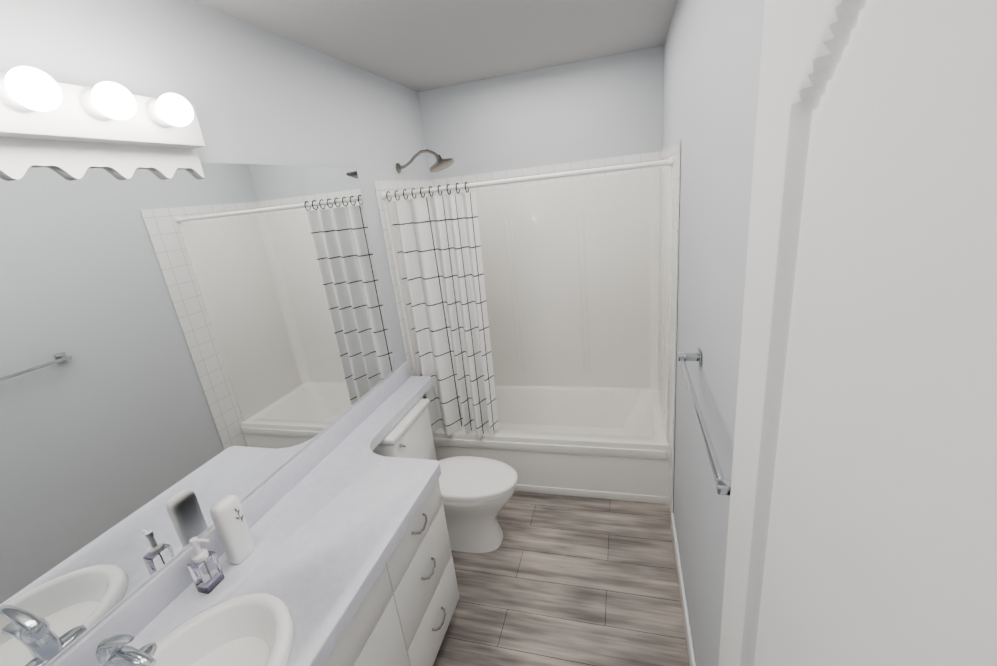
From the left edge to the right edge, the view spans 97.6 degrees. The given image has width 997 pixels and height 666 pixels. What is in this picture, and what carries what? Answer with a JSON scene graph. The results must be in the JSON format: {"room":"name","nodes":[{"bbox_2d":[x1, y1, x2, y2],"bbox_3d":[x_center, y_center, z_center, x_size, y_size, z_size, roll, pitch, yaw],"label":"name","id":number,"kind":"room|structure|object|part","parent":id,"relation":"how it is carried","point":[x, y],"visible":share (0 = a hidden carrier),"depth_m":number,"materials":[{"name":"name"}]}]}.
{"room":"bathroom","nodes":[
{"label":"bathroom","id":0,"kind":"room"},
{"bbox_2d":[0,0,430,661],"bbox_3d":[-0.869,0.097,1.947,0.100,2.580,3.360,-1,19,16],"label":"wall","id":1,"kind":"structure","parent":0,"point":[250,92],"depth_m":1.59,"materials":[{"name":"white paint"}]},
{"bbox_2d":[0,66,204,179],"bbox_3d":[-1.041,-0.426,0.875,0.171,0.211,1.089,-1,19,16],"label":"sconce","id":2,"kind":"object","parent":1,"relation":"attached to","point":[73,132],"visible":1,"depth_m":1.06,"materials":[{"name":"white metal"}]},
{"bbox_3d":[-0.983,-0.516,0.924,0.084,0.084,0.084,-1,19,16],"label":"bulb","id":3,"kind":"part","parent":2,"relation":"part of","materials":[{"name":"white glass"}]},
{"bbox_2d":[80,88,116,120],"bbox_3d":[-0.985,-0.568,1.083,0.028,0.072,0.072,-1,19,16],"label":"socket","id":4,"kind":"object","parent":2,"relation":"attached to","point":[88,110],"depth_m":1.06,"materials":[{"name":"white"}]},
{"bbox_3d":[-0.941,-0.569,1.070,0.084,0.084,0.084,-1,19,16],"label":"bulb","id":5,"kind":"part","parent":2,"relation":"part of","materials":[{"name":"white glass"}]},
{"bbox_2d":[146,98,175,127],"bbox_3d":[-0.944,-0.620,1.228,0.028,0.072,0.072,-1,19,16],"label":"socket","id":6,"kind":"object","parent":2,"relation":"attached to","point":[154,119],"depth_m":1.21,"materials":[{"name":"white"}]},
{"bbox_3d":[-0.900,-0.621,1.215,0.084,0.084,0.084,-1,19,16],"label":"bulb","id":7,"kind":"part","parent":2,"relation":"part of","materials":[{"name":"white glass"}]},
{"bbox_2d":[0,163,395,665],"bbox_3d":[-0.954,0.031,1.464,0.006,1.138,2.129,-1,19,16],"label":"mirror","id":8,"kind":"object","parent":1,"relation":"attached to","point":[182,351],"visible":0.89,"depth_m":1.27,"materials":[{"name":"clear glass"}]},
{"bbox_2d":[49,361,412,665],"bbox_3d":[-0.860,0.594,1.722,0.020,0.103,2.274,-1,19,16],"label":"backsplash","id":9,"kind":"structure","parent":1,"relation":"attached to","point":[168,584],"depth_m":1.58,"materials":[{"name":"white stone"}]},
{"bbox_2d":[396,149,453,172],"bbox_3d":[-0.444,-1.032,2.626,0.366,0.132,0.159,-1,19,16],"label":"shower head","id":10,"kind":"object","parent":1,"relation":"attached to","point":[440,164],"visible":1,"depth_m":2.60},
{"bbox_3d":[-0.481,-1.052,2.633,0.267,0.091,0.018,-1,19,16],"label":"arm","id":11,"kind":"part","parent":10,"relation":"part of"},
{"bbox_2d":[194,0,677,91],"bbox_3d":[-0.342,-1.019,0.844,1.768,0.100,4.360,-1,19,16],"label":"ceiling","id":12,"kind":"structure","parent":0,"point":[419,45],"depth_m":1.98,"materials":[{"name":"grey paint"}]},
{"bbox_2d":[418,46,663,179],"bbox_3d":[0.356,-0.450,3.193,1.768,2.580,0.100,-1,19,16],"label":"wall","id":13,"kind":"structure","parent":0,"point":[603,107],"depth_m":2.81,"materials":[{"name":"white paint"}]},
{"bbox_2d":[433,491,689,665],"bbox_3d":[-0.056,1.513,1.673,1.768,0.100,4.360,-1,19,16],"label":"floor","id":14,"kind":"structure","parent":0,"point":[557,580],"depth_m":2.14,"materials":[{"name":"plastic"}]},
{"bbox_2d":[321,473,458,665],"bbox_3d":[-0.649,1.198,1.409,0.579,0.784,1.407,-1,19,16],"label":"bathroom vanity","id":15,"kind":"object","parent":14,"relation":"on","point":[404,618],"depth_m":1.60,"materials":[{"name":"white wood"}]},
{"bbox_3d":[-0.500,0.974,1.036,0.018,0.152,0.950,-1,19,16],"label":"panel","id":16,"kind":"part","parent":15,"relation":"part of","materials":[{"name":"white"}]},
{"bbox_2d":[141,377,440,665],"bbox_3d":[-0.613,0.694,1.584,0.569,0.053,2.460,-1,19,16],"label":"countertop","id":17,"kind":"structure","parent":15,"relation":"on","point":[333,532],"depth_m":1.55,"materials":[{"name":"white stone"}]},
{"bbox_2d":[85,621,172,665],"bbox_3d":[-0.877,0.768,1.029,0.156,0.152,0.160,-1,19,16],"label":"faucet","id":18,"kind":"object","parent":17,"relation":"on","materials":[{"name":"silver metal"}]},
{"bbox_2d":[187,537,224,593],"bbox_3d":[-0.880,0.690,1.310,0.067,0.179,0.062,-1,19,16],"label":"soap dispenser","id":19,"kind":"object","parent":17,"relation":"on","point":[205,571],"visible":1,"depth_m":1.30,"materials":[{"name":"clear glass"}]},
{"bbox_2d":[210,494,254,563],"bbox_3d":[-0.859,0.632,1.412,0.056,0.222,0.083,-1,19,16],"label":"canister","id":20,"kind":"object","parent":17,"relation":"on","point":[229,521],"visible":1,"depth_m":1.39,"materials":[{"name":"white ceramic"}]},
{"bbox_3d":[-0.834,0.588,1.407,0.002,0.055,0.009,-1,19,16],"label":"stem","id":21,"kind":"part","parent":20,"relation":"part of","materials":[{"name":"plant"}]},
{"bbox_2d":[149,577,336,665],"bbox_3d":[-0.735,0.919,1.032,0.428,0.169,0.574,-1,19,16],"label":"sink","id":22,"kind":"object","parent":17,"relation":"in","point":[238,623],"depth_m":1.21,"materials":[{"name":"white ceramic"}]},
{"bbox_3d":[-0.400,1.225,1.362,0.018,0.534,0.470,-1,19,16],"label":"door","id":23,"kind":"part","parent":15,"relation":"part of","materials":[{"name":"white wood"}]},
{"bbox_3d":[-0.316,0.744,1.676,0.018,0.152,0.448,-1,19,16],"label":"drawer","id":24,"kind":"part","parent":15,"relation":"part of","materials":[{"name":"white wood"}]},
{"bbox_3d":[-0.296,0.736,1.667,0.030,0.029,0.109,-1,19,16],"label":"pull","id":25,"kind":"part","parent":15,"relation":"part of","materials":[{"name":"silver metal"}]},
{"bbox_3d":[-0.293,0.951,1.744,0.018,0.276,0.448,-1,19,16],"label":"drawer","id":26,"kind":"part","parent":15,"relation":"part of","materials":[{"name":"white wood"}]},
{"bbox_3d":[-0.273,0.943,1.735,0.030,0.029,0.109,-1,19,16],"label":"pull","id":27,"kind":"part","parent":15,"relation":"part of","materials":[{"name":"silver metal"}]},
{"bbox_3d":[-0.264,1.206,1.828,0.018,0.254,0.448,-1,19,16],"label":"drawer","id":28,"kind":"part","parent":15,"relation":"part of","materials":[{"name":"white wood"}]},
{"bbox_3d":[-0.244,1.198,1.818,0.030,0.029,0.109,-1,19,16],"label":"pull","id":29,"kind":"part","parent":15,"relation":"part of","materials":[{"name":"silver metal"}]},
{"bbox_2d":[372,399,517,552],"bbox_3d":[-0.255,0.822,2.439,0.746,0.775,0.450,-1,19,16],"label":"toilet","id":30,"kind":"object","parent":14,"relation":"on","point":[477,493],"visible":0.58,"depth_m":2.38,"materials":[{"name":"white ceramic"}]},
{"bbox_3d":[-0.557,0.475,2.401,0.199,0.032,0.450,-1,19,16],"label":"tank lid","id":31,"kind":"part","parent":30,"relation":"part of","materials":[{"name":"white ceramic"}]},
{"bbox_3d":[-0.491,0.581,2.244,0.032,0.024,0.024,-1,19,16],"label":"flush lever","id":32,"kind":"part","parent":30,"relation":"part of","materials":[{"name":"silver metal"}]},
{"bbox_3d":[-0.537,0.672,2.466,0.183,0.382,0.430,-1,19,16],"label":"tank","id":33,"kind":"part","parent":30,"relation":"part of","materials":[{"name":"white ceramic"}]},
{"bbox_3d":[-0.169,1.001,2.479,0.585,0.392,0.351,-1,19,16],"label":"bowl","id":34,"kind":"part","parent":30,"relation":"part of","materials":[{"name":"white ceramic"}]},
{"bbox_3d":[-0.165,0.807,2.408,0.548,0.017,0.359,-1,19,16],"label":"seat","id":35,"kind":"part","parent":30,"relation":"part of","materials":[{"name":"white plastic"}]},
{"bbox_3d":[-0.164,0.786,2.400,0.548,0.024,0.359,-1,19,16],"label":"lid","id":36,"kind":"part","parent":30,"relation":"part of","materials":[{"name":"white plastic"}]},
{"bbox_2d":[374,139,680,521],"bbox_3d":[0.247,-0.007,2.798,1.562,2.012,0.958,-1,19,16],"label":"bathtub","id":37,"kind":"object","parent":14,"relation":"on","point":[581,279],"visible":0.73,"depth_m":3.00,"materials":[{"name":"white plastic"}]},
{"bbox_2d":[663,0,764,665],"bbox_3d":[0.601,0.233,1.024,0.100,2.580,4.360,-1,19,16],"label":"wall","id":38,"kind":"structure","parent":0,"point":[712,58],"depth_m":1.29,"materials":[{"name":"white paint"}]},
{"bbox_2d":[381,157,672,199],"bbox_3d":[0.081,-0.796,2.277,1.543,0.044,0.044,-1,19,16],"label":"curtain rod","id":39,"kind":"object","parent":38,"relation":"attached to","point":[669,162],"visible":0.92,"depth_m":2.23,"materials":[{"name":"white metal"}]},
{"bbox_2d":[386,182,498,437],"bbox_3d":[-0.312,-0.074,2.623,0.525,1.540,0.117,-1,19,16],"label":"shower curtain","id":40,"kind":"object","parent":39,"relation":"hanging from","point":[438,245],"visible":0.94,"depth_m":2.60,"materials":[{"name":"fabric"}]},
{"bbox_2d":[671,513,695,665],"bbox_3d":[0.782,1.280,1.782,0.012,0.095,1.447,-1,19,16],"label":"baseboard","id":41,"kind":"structure","parent":38,"relation":"attached to","point":[690,649],"depth_m":1.96,"materials":[{"name":"white wood"}]},
{"bbox_2d":[678,348,730,494],"bbox_3d":[0.546,0.189,1.145,0.069,0.048,0.718,-1,19,16],"label":"towel rail","id":42,"kind":"object","parent":38,"relation":"attached to","point":[723,486],"visible":0.67,"depth_m":1.04,"materials":[{"name":"silver metal"}]},
{"bbox_3d":[0.630,0.080,1.450,0.063,0.022,0.022,-1,19,16],"label":"post","id":43,"kind":"part","parent":42,"relation":"part of","materials":[{"name":"silver metal"}]},
{"bbox_3d":[0.663,0.079,1.441,0.007,0.048,0.048,-1,19,16],"label":"plate","id":44,"kind":"part","parent":42,"relation":"part of","materials":[{"name":"silver metal"}]},
{"bbox_3d":[0.456,0.299,0.842,0.063,0.022,0.022,-1,19,16],"label":"post","id":45,"kind":"part","parent":42,"relation":"part of","materials":[{"name":"silver metal"}]},
{"bbox_3d":[0.318,0.640,0.419,0.026,2.223,0.777,-1,19,16],"label":"door","id":46,"kind":"structure","parent":38,"relation":"in","visible":0},
{"bbox_2d":[718,0,996,665],"bbox_3d":[0.266,0.640,0.434,0.082,2.223,0.777,-1,19,16],"label":"door","id":47,"kind":"structure","parent":46,"relation":"attached to","point":[862,525],"depth_m":0.29,"materials":[{"name":"white wood"}]}
]}

